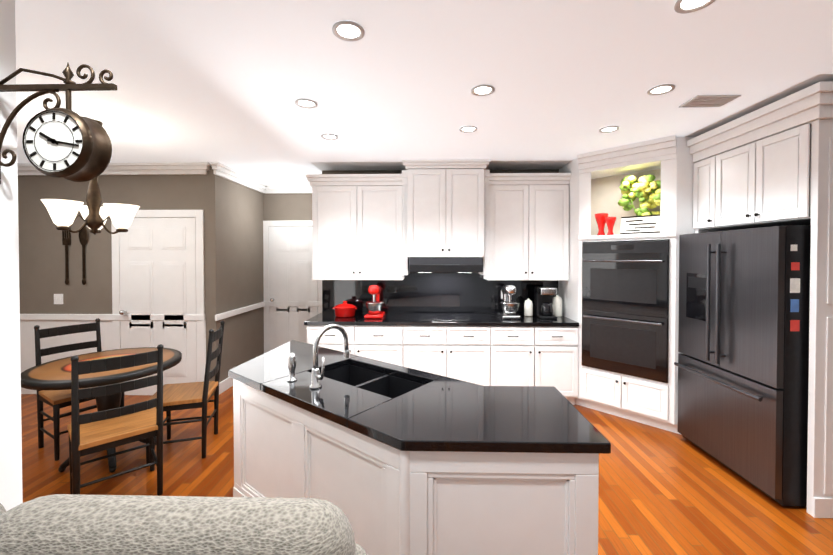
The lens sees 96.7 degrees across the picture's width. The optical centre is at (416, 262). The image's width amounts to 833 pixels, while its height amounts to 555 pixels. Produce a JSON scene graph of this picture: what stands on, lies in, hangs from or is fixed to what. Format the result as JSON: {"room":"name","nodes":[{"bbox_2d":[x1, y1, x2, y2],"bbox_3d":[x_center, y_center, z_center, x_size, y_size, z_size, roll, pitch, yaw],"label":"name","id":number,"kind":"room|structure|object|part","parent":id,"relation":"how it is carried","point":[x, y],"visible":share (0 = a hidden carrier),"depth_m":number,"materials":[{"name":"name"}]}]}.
{"room":"kitchen","nodes":[
{"label":"kitchen","id":0,"kind":"room"},
{"bbox_2d":[0,0,22,510],"bbox_3d":[-3.201,0.244,1.223,3.720,2.640,0.150,0,1,1],"label":"wall","id":1,"kind":"structure","parent":0,"point":[11,493],"depth_m":1.22,"materials":[{"name":"white paint"}]},
{"bbox_2d":[0,63,116,183],"bbox_3d":[-1.142,-0.436,1.162,0.405,0.389,0.104,0,1,1],"label":"wall clock","id":2,"kind":"object","parent":1,"relation":"attached to","point":[67,143],"visible":1,"depth_m":1.13,"materials":[{"name":"brown metal"}]},
{"bbox_2d":[18,175,205,319],"bbox_3d":[-3.694,0.200,4.311,2.580,2.640,0.120,0,1,1],"label":"wall","id":3,"kind":"structure","parent":0,"point":[42,278],"depth_m":4.25,"materials":[{"name":"grey paint"}]},
{"bbox_2d":[54,294,62,303],"bbox_3d":[-4.120,0.421,4.258,0.110,0.120,0.011,0,1,1],"label":"switch plate","id":4,"kind":"object","parent":3,"relation":"attached to","point":[58,298],"visible":1,"depth_m":4.26,"materials":[{"name":"white plastic"}]},
{"bbox_2d":[21,384,164,394],"bbox_3d":[-3.680,1.456,4.256,2.550,0.130,0.023,0,1,1],"label":"baseboard","id":5,"kind":"structure","parent":3,"relation":"attached to","point":[150,390],"depth_m":4.24,"materials":[{"name":"white wood"}]},
{"bbox_2d":[20,314,204,320],"bbox_3d":[-3.696,0.626,4.241,2.580,0.070,0.029,0,1,1],"label":"trim","id":6,"kind":"structure","parent":3,"relation":"attached to","point":[160,317],"depth_m":4.22,"materials":[{"name":"white wood"}]},
{"bbox_2d":[20,320,205,372],"bbox_3d":[-3.695,1.031,4.258,2.580,0.740,0.007,0,1,1],"label":"trim","id":7,"kind":"structure","parent":3,"relation":"attached to","point":[27,346],"depth_m":4.26,"materials":[{"name":"white wood"}]},
{"bbox_2d":[18,162,222,175],"bbox_3d":[-3.546,-1.058,4.184,2.700,0.119,0.089,0,1,1],"label":"crown molding","id":8,"kind":"structure","parent":3,"relation":"attached to","point":[167,168],"depth_m":4.16,"materials":[{"name":"white wood"}]},
{"bbox_2d":[111,210,204,381],"bbox_3d":[-2.946,0.461,4.224,1.060,2.120,0.021,0,1,1],"label":"door frame","id":9,"kind":"structure","parent":3,"relation":"attached to","point":[200,303],"depth_m":4.21,"materials":[{"name":"white wood"}]},
{"bbox_2d":[119,218,196,383],"bbox_3d":[-2.947,0.503,4.184,0.880,2.022,0.099,0,1,1],"label":"room door","id":10,"kind":"structure","parent":3,"relation":"in","point":[157,265],"depth_m":4.21,"materials":[{"name":"white wood"}]},
{"bbox_2d":[205,167,263,394],"bbox_3d":[-2.330,0.193,4.847,0.120,2.640,1.260,0,1,1],"label":"wall","id":11,"kind":"structure","parent":0,"point":[234,215],"depth_m":4.61,"materials":[{"name":"grey paint"}]},
{"bbox_2d":[219,377,232,394],"bbox_3d":[-2.257,1.448,4.853,0.023,0.130,1.280,0,1,1],"label":"baseboard","id":12,"kind":"structure","parent":11,"relation":"attached to","point":[225,384],"depth_m":4.38,"materials":[{"name":"white wood"}]},
{"bbox_2d":[215,301,265,320],"bbox_3d":[-2.254,0.618,4.836,0.029,0.070,1.290,0,1,1],"label":"trim","id":13,"kind":"structure","parent":11,"relation":"attached to","point":[227,314],"depth_m":4.67,"materials":[{"name":"white wood"}]},
{"bbox_2d":[218,164,268,193],"bbox_3d":[-2.224,-1.067,4.826,0.089,0.119,1.259,0,1,1],"label":"crown molding","id":14,"kind":"structure","parent":11,"relation":"attached to","point":[229,173],"depth_m":4.75,"materials":[{"name":"white wood"}]},
{"bbox_2d":[264,186,311,226],"bbox_3d":[-1.693,0.183,5.521,1.360,2.640,0.120,0,1,1],"label":"wall","id":15,"kind":"structure","parent":0,"point":[288,207],"depth_m":5.45,"materials":[{"name":"beige paint"}]},
{"bbox_2d":[268,184,311,193],"bbox_3d":[-1.635,-1.075,5.396,1.000,0.119,0.089,0,1,1],"label":"crown molding","id":16,"kind":"structure","parent":15,"relation":"attached to","point":[272,188],"depth_m":5.39,"materials":[{"name":"white wood"}]},
{"bbox_2d":[263,221,321,352],"bbox_3d":[-1.814,0.444,5.456,0.900,2.120,0.021,0,1,1],"label":"door frame","id":17,"kind":"structure","parent":15,"relation":"attached to","point":[267,225],"depth_m":5.45,"materials":[{"name":"white wood"}]},
{"bbox_2d":[269,227,317,350],"bbox_3d":[-1.815,0.485,5.416,0.720,2.022,0.099,0,1,1],"label":"hall door","id":18,"kind":"structure","parent":15,"relation":"in","point":[290,265],"depth_m":5.44,"materials":[{"name":"white wood"}]},
{"bbox_2d":[266,301,321,305],"bbox_3d":[-1.680,0.609,5.452,1.090,0.070,0.030,0,1,1],"label":"trim","id":19,"kind":"structure","parent":15,"relation":"attached to","point":[268,303],"depth_m":5.44,"materials":[{"name":"white wood"}]},
{"bbox_2d":[15,0,832,183],"bbox_3d":[-1.002,-1.131,1.524,8.500,0.100,8.400,0,1,1],"label":"ceiling","id":20,"kind":"structure","parent":0,"point":[228,83],"depth_m":2.12,"materials":[{"name":"white paint"}]},
{"bbox_2d":[41,119,139,234],"bbox_3d":[-2.487,-0.659,2.870,0.550,0.878,0.560,0,1,1],"label":"chandelier","id":21,"kind":"object","parent":20,"relation":"hanging from","point":[94,213],"visible":0.92,"depth_m":2.85,"materials":[{"name":"white glass"}]},
{"bbox_2d":[295,98,316,108],"bbox_3d":[-0.757,-1.089,2.538,0.148,0.008,0.148,0,1,-8],"label":"recessed light","id":22,"kind":"object","parent":20,"relation":"in","point":[303,103],"depth_m":2.54,"materials":[{"name":"white glass"}]},
{"bbox_2d":[321,134,337,139],"bbox_3d":[-0.759,-1.099,3.239,0.148,0.008,0.148,0,1,-8],"label":"recessed light","id":23,"kind":"object","parent":20,"relation":"in","point":[325,136],"depth_m":3.23,"materials":[{"name":"white glass"}]},
{"bbox_2d":[332,20,364,41],"bbox_3d":[-0.317,-1.077,1.727,0.148,0.008,0.148,0,1,-8],"label":"recessed light","id":24,"kind":"object","parent":20,"relation":"in","point":[350,31],"depth_m":1.72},
{"bbox_2d":[459,126,476,132],"bbox_3d":[0.426,-1.096,3.049,0.148,0.008,0.148,0,1,-8],"label":"recessed light","id":25,"kind":"object","parent":20,"relation":"in","point":[465,129],"depth_m":3.06,"materials":[{"name":"white glass"}]},
{"bbox_2d":[471,84,494,95],"bbox_3d":[0.419,-1.086,2.339,0.148,0.008,0.148,0,1,-8],"label":"recessed light","id":26,"kind":"object","parent":20,"relation":"in","point":[479,90],"depth_m":2.34,"materials":[{"name":"white glass"}]},
{"bbox_2d":[599,126,618,132],"bbox_3d":[1.587,-1.096,3.050,0.148,0.008,0.148,0,1,-8],"label":"recessed light","id":27,"kind":"object","parent":20,"relation":"in","point":[608,129],"depth_m":3.06,"materials":[{"name":"white glass"}]},
{"bbox_2d":[647,84,674,95],"bbox_3d":[1.539,-1.086,2.331,0.148,0.008,0.148,0,1,-26],"label":"recessed light","id":28,"kind":"object","parent":20,"relation":"in","point":[662,89],"depth_m":2.33,"materials":[{"name":"white glass"}]},
{"bbox_2d":[674,0,715,13],"bbox_3d":[1.148,-1.075,1.520,0.148,0.008,0.148,0,1,-8],"label":"recessed light","id":29,"kind":"object","parent":20,"relation":"in","point":[681,6],"depth_m":1.55,"materials":[{"name":"white glass"}]},
{"bbox_2d":[679,95,740,107],"bbox_3d":[1.973,-1.085,2.500,0.280,0.014,0.180,0,1,1],"label":"ceiling vent","id":30,"kind":"object","parent":20,"relation":"in","point":[702,101],"visible":0.98,"depth_m":2.48,"materials":[{"name":"white metal"}]},
{"bbox_2d":[21,386,832,554],"bbox_3d":[-1.002,1.609,1.562,8.500,0.100,8.400,0,1,1],"label":"floor","id":31,"kind":"structure","parent":0,"point":[663,492],"depth_m":2.58,"materials":[{"name":"brown wood"}]},
{"bbox_2d":[34,318,123,460],"bbox_3d":[-2.879,1.030,3.170,0.488,1.014,0.480,0,1,29],"label":"chair","id":32,"kind":"object","parent":31,"relation":"on","point":[56,400],"visible":0.67,"depth_m":3.08,"materials":[{"name":"brown wood"}]},
{"bbox_2d":[21,347,181,472],"bbox_3d":[-2.419,1.160,2.912,0.974,0.760,0.974,0,1,1],"label":"dining table","id":33,"kind":"object","parent":31,"relation":"on","point":[54,375],"visible":0.69,"depth_m":2.72,"materials":[{"name":"brown wood"}]},
{"bbox_2d":[67,344,163,494],"bbox_3d":[-1.972,1.040,2.440,0.480,1.014,0.488,-1,1,-44],"label":"chair","id":34,"kind":"object","parent":31,"relation":"on","point":[94,432],"visible":0.92,"depth_m":2.32,"materials":[{"name":"brown wood"}]},
{"bbox_2d":[0,494,366,554],"bbox_3d":[-1.467,1.093,0.591,2.660,0.960,1.000,0,1,1],"label":"sofa","id":35,"kind":"object","parent":31,"relation":"on","point":[67,524],"visible":1,"depth_m":0.87,"materials":[{"name":"fabric"}]},
{"bbox_3d":[-1.467,1.173,0.592,2.660,0.800,1.000,0,1,1],"label":"frame","id":36,"kind":"part","parent":35,"relation":"part of","materials":[{"name":"fabric"}]},
{"bbox_2d":[146,321,224,463],"bbox_3d":[-1.893,1.031,3.067,0.488,1.014,0.480,0,1,-17],"label":"chair","id":37,"kind":"object","parent":31,"relation":"on","point":[183,396],"visible":0.92,"depth_m":2.96,"materials":[{"name":"brown wood"}]},
{"bbox_2d":[304,323,407,367],"bbox_3d":[-0.621,1.091,4.236,1.084,0.860,0.618,0,1,1],"label":"base cabinet","id":38,"kind":"object","parent":31,"relation":"on","point":[384,342],"depth_m":3.92,"materials":[{"name":"white wood"}]},
{"bbox_2d":[233,388,607,554],"bbox_3d":[-0.206,1.120,2.185,1.810,0.860,1.581,0,1,1],"label":"kitchen island","id":39,"kind":"object","parent":31,"relation":"on","point":[386,458],"depth_m":1.41,"materials":[{"name":"white wood"}]},
{"bbox_2d":[228,340,356,387],"bbox_3d":[-0.763,0.666,2.521,0.730,0.040,1.052,0,1,1],"label":"island countertop","id":40,"kind":"structure","parent":39,"relation":"on","point":[292,362],"depth_m":2.29,"materials":[{"name":"stone"}]},
{"bbox_2d":[287,324,349,388],"bbox_3d":[-0.548,0.494,2.009,0.331,0.317,0.232,0,1,1],"label":"faucet","id":41,"kind":"object","parent":40,"relation":"on","point":[314,381],"depth_m":1.98,"materials":[{"name":"silver metal"}]},
{"bbox_2d":[348,356,440,375],"bbox_3d":[-0.148,0.669,2.307,0.611,0.040,0.489,0,1,1],"label":"island countertop","id":42,"kind":"structure","parent":39,"relation":"on","point":[363,364],"depth_m":2.34,"materials":[{"name":"black stone"}]},
{"bbox_2d":[233,372,610,453],"bbox_3d":[-0.060,0.676,1.791,1.569,0.040,0.830,0,1,1],"label":"island countertop","id":43,"kind":"structure","parent":39,"relation":"on","point":[375,409],"depth_m":1.67,"materials":[{"name":"black stone"}]},
{"bbox_2d":[320,364,424,398],"bbox_3d":[-0.281,0.797,2.141,0.798,0.211,0.726,0,1,1],"label":"sink","id":44,"kind":"object","parent":43,"relation":"in","point":[385,383],"depth_m":2.26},
{"bbox_2d":[408,323,495,385],"bbox_3d":[0.325,1.092,4.212,1.032,0.860,0.618,0,1,1],"label":"base cabinet","id":45,"kind":"object","parent":31,"relation":"on","point":[466,352],"depth_m":3.90,"materials":[{"name":"white wood"}]},
{"bbox_2d":[496,323,577,404],"bbox_3d":[1.216,1.092,4.190,0.974,0.860,0.618,0,1,1],"label":"base cabinet","id":46,"kind":"object","parent":31,"relation":"on","point":[527,354],"depth_m":3.88,"materials":[{"name":"white wood"}]},
{"bbox_2d":[304,311,578,326],"bbox_3d":[0.259,0.642,4.202,2.888,0.040,0.628,0,1,1],"label":"countertop","id":47,"kind":"structure","parent":46,"relation":"on","point":[326,316],"depth_m":3.99,"materials":[{"name":"black stone"}]},
{"bbox_2d":[333,301,357,317],"bbox_3d":[-0.824,0.531,4.274,0.280,0.177,0.250,0,1,1],"label":"pot","id":48,"kind":"object","parent":47,"relation":"on","point":[344,310],"visible":1,"depth_m":4.18,"materials":[{"name":"ceramic"}]},
{"bbox_2d":[364,285,384,318],"bbox_3d":[-0.475,0.434,4.233,0.204,0.372,0.322,0,1,1],"label":"stand mixer","id":49,"kind":"object","parent":47,"relation":"on","point":[374,306],"visible":1,"depth_m":4.10,"materials":[{"name":"metal"}]},
{"bbox_2d":[412,311,479,318],"bbox_3d":[0.325,0.616,4.196,0.760,0.009,0.480,0,1,1],"label":"cooktop","id":50,"kind":"object","parent":47,"relation":"in","point":[415,314],"depth_m":4.27,"materials":[{"name":"black glass"}]},
{"bbox_2d":[497,285,520,318],"bbox_3d":[1.045,0.434,4.194,0.204,0.372,0.322,0,1,1],"label":"stand mixer","id":51,"kind":"object","parent":47,"relation":"on","point":[509,308],"visible":1,"depth_m":4.07,"materials":[{"name":"silver metal"}]},
{"bbox_2d":[524,298,532,316],"bbox_3d":[1.297,0.517,4.290,0.097,0.205,0.097,0,1,-8],"label":"canister","id":52,"kind":"object","parent":47,"relation":"on","point":[528,305],"depth_m":4.25,"materials":[{"name":"ceramic"}]},
{"bbox_2d":[534,286,556,318],"bbox_3d":[1.465,0.451,4.205,0.180,0.340,0.260,0,1,1],"label":"coffee maker","id":53,"kind":"object","parent":47,"relation":"on","point":[543,304],"visible":1,"depth_m":4.14,"materials":[{"name":"black plastic"}]},
{"bbox_2d":[553,295,561,316],"bbox_3d":[1.627,0.497,4.282,0.107,0.245,0.107,0,1,-8],"label":"canister","id":54,"kind":"object","parent":47,"relation":"on","point":[557,306],"depth_m":4.24,"materials":[{"name":"ceramic"}]},
{"bbox_2d":[558,231,694,434],"bbox_3d":[2.400,0.627,3.863,1.408,1.800,1.198,0,1,1],"label":"tall cabinet","id":55,"kind":"object","parent":31,"relation":"on","point":[618,293],"depth_m":3.52,"materials":[{"name":"white wood"}]},
{"bbox_2d":[582,239,669,382],"bbox_3d":[1.969,0.431,3.552,0.575,1.280,0.575,0,1,1],"label":"double oven","id":56,"kind":"object","parent":55,"relation":"in","point":[626,282],"depth_m":3.51,"materials":[{"name":"black glass"}]},
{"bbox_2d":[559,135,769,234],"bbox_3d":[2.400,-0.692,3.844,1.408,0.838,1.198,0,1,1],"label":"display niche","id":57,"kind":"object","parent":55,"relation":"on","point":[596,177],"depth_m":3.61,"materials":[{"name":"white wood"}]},
{"bbox_2d":[594,213,607,234],"bbox_3d":[1.926,-0.392,3.858,0.132,0.234,0.132,0,1,1],"label":"vase","id":58,"kind":"object","parent":57,"relation":"in","point":[600,220],"visible":0.83,"depth_m":3.83,"materials":[{"name":"ceramic"}]},
{"bbox_2d":[605,217,615,234],"bbox_3d":[1.959,-0.365,3.738,0.104,0.185,0.104,0,1,1],"label":"vase","id":59,"kind":"object","parent":57,"relation":"in","point":[610,222],"visible":0.83,"depth_m":3.71,"materials":[{"name":"ceramic"}]},
{"bbox_2d":[618,175,660,215],"bbox_3d":[2.235,-0.571,3.639,0.243,0.599,0.460,-1,1,-42],"label":"potted plant","id":60,"kind":"object","parent":57,"relation":"in","point":[642,187],"visible":0.75,"depth_m":3.61,"materials":[{"name":"green plant"}]},
{"bbox_2d":[620,214,659,234],"bbox_3d":[2.126,-0.358,3.511,0.044,0.171,0.340,-1,1,-44],"label":"sign","id":61,"kind":"object","parent":57,"relation":"in","point":[644,224],"visible":0.88,"depth_m":3.50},
{"bbox_2d":[674,225,810,505],"bbox_3d":[2.613,0.652,2.756,0.833,1.780,0.910,0,1,1],"label":"refrigerator","id":62,"kind":"object","parent":31,"relation":"on","point":[742,364],"visible":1,"depth_m":2.51,"materials":[{"name":"black metal"}]},
{"bbox_2d":[687,81,832,517],"bbox_3d":[2.715,0.243,2.702,0.723,2.600,1.093,0,1,1],"label":"cabinet","id":63,"kind":"object","parent":31,"relation":"on","point":[782,177],"visible":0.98,"depth_m":2.33,"materials":[{"name":"white wood"}]},
{"bbox_2d":[322,169,558,257],"bbox_3d":[0.984,0.197,4.569,4.280,2.640,0.150,0,1,1],"label":"wall","id":64,"kind":"structure","parent":0,"point":[400,171],"depth_m":4.51,"materials":[{"name":"paint"}]},
{"bbox_2d":[308,179,407,282],"bbox_3d":[-0.657,-0.358,4.333,1.049,1.116,0.384,0,1,1],"label":"upper cabinet","id":65,"kind":"object","parent":64,"relation":"attached to","point":[356,222],"depth_m":4.18,"materials":[{"name":"white wood"}]},
{"bbox_2d":[322,272,557,313],"bbox_3d":[0.277,0.342,4.504,2.866,0.549,0.015,0,1,1],"label":"backsplash","id":66,"kind":"structure","parent":64,"relation":"attached to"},
{"bbox_2d":[400,163,491,274],"bbox_3d":[0.326,-0.481,4.255,0.960,1.163,0.488,0,1,1],"label":"upper cabinet","id":67,"kind":"object","parent":64,"relation":"attached to","point":[446,208],"depth_m":4.04,"materials":[{"name":"white wood"}]},
{"bbox_2d":[409,258,482,272],"bbox_3d":[0.326,0.030,4.262,0.800,0.174,0.488,0,1,1],"label":"range hood","id":68,"kind":"object","parent":67,"relation":"attached to","point":[416,265],"depth_m":4.03,"materials":[{"name":"black metal"}]},
{"bbox_2d":[480,179,569,282],"bbox_3d":[1.246,-0.358,4.285,0.918,1.116,0.384,0,1,1],"label":"upper cabinet","id":69,"kind":"object","parent":64,"relation":"attached to","point":[530,217],"depth_m":4.13,"materials":[{"name":"white wood"}]}
]}

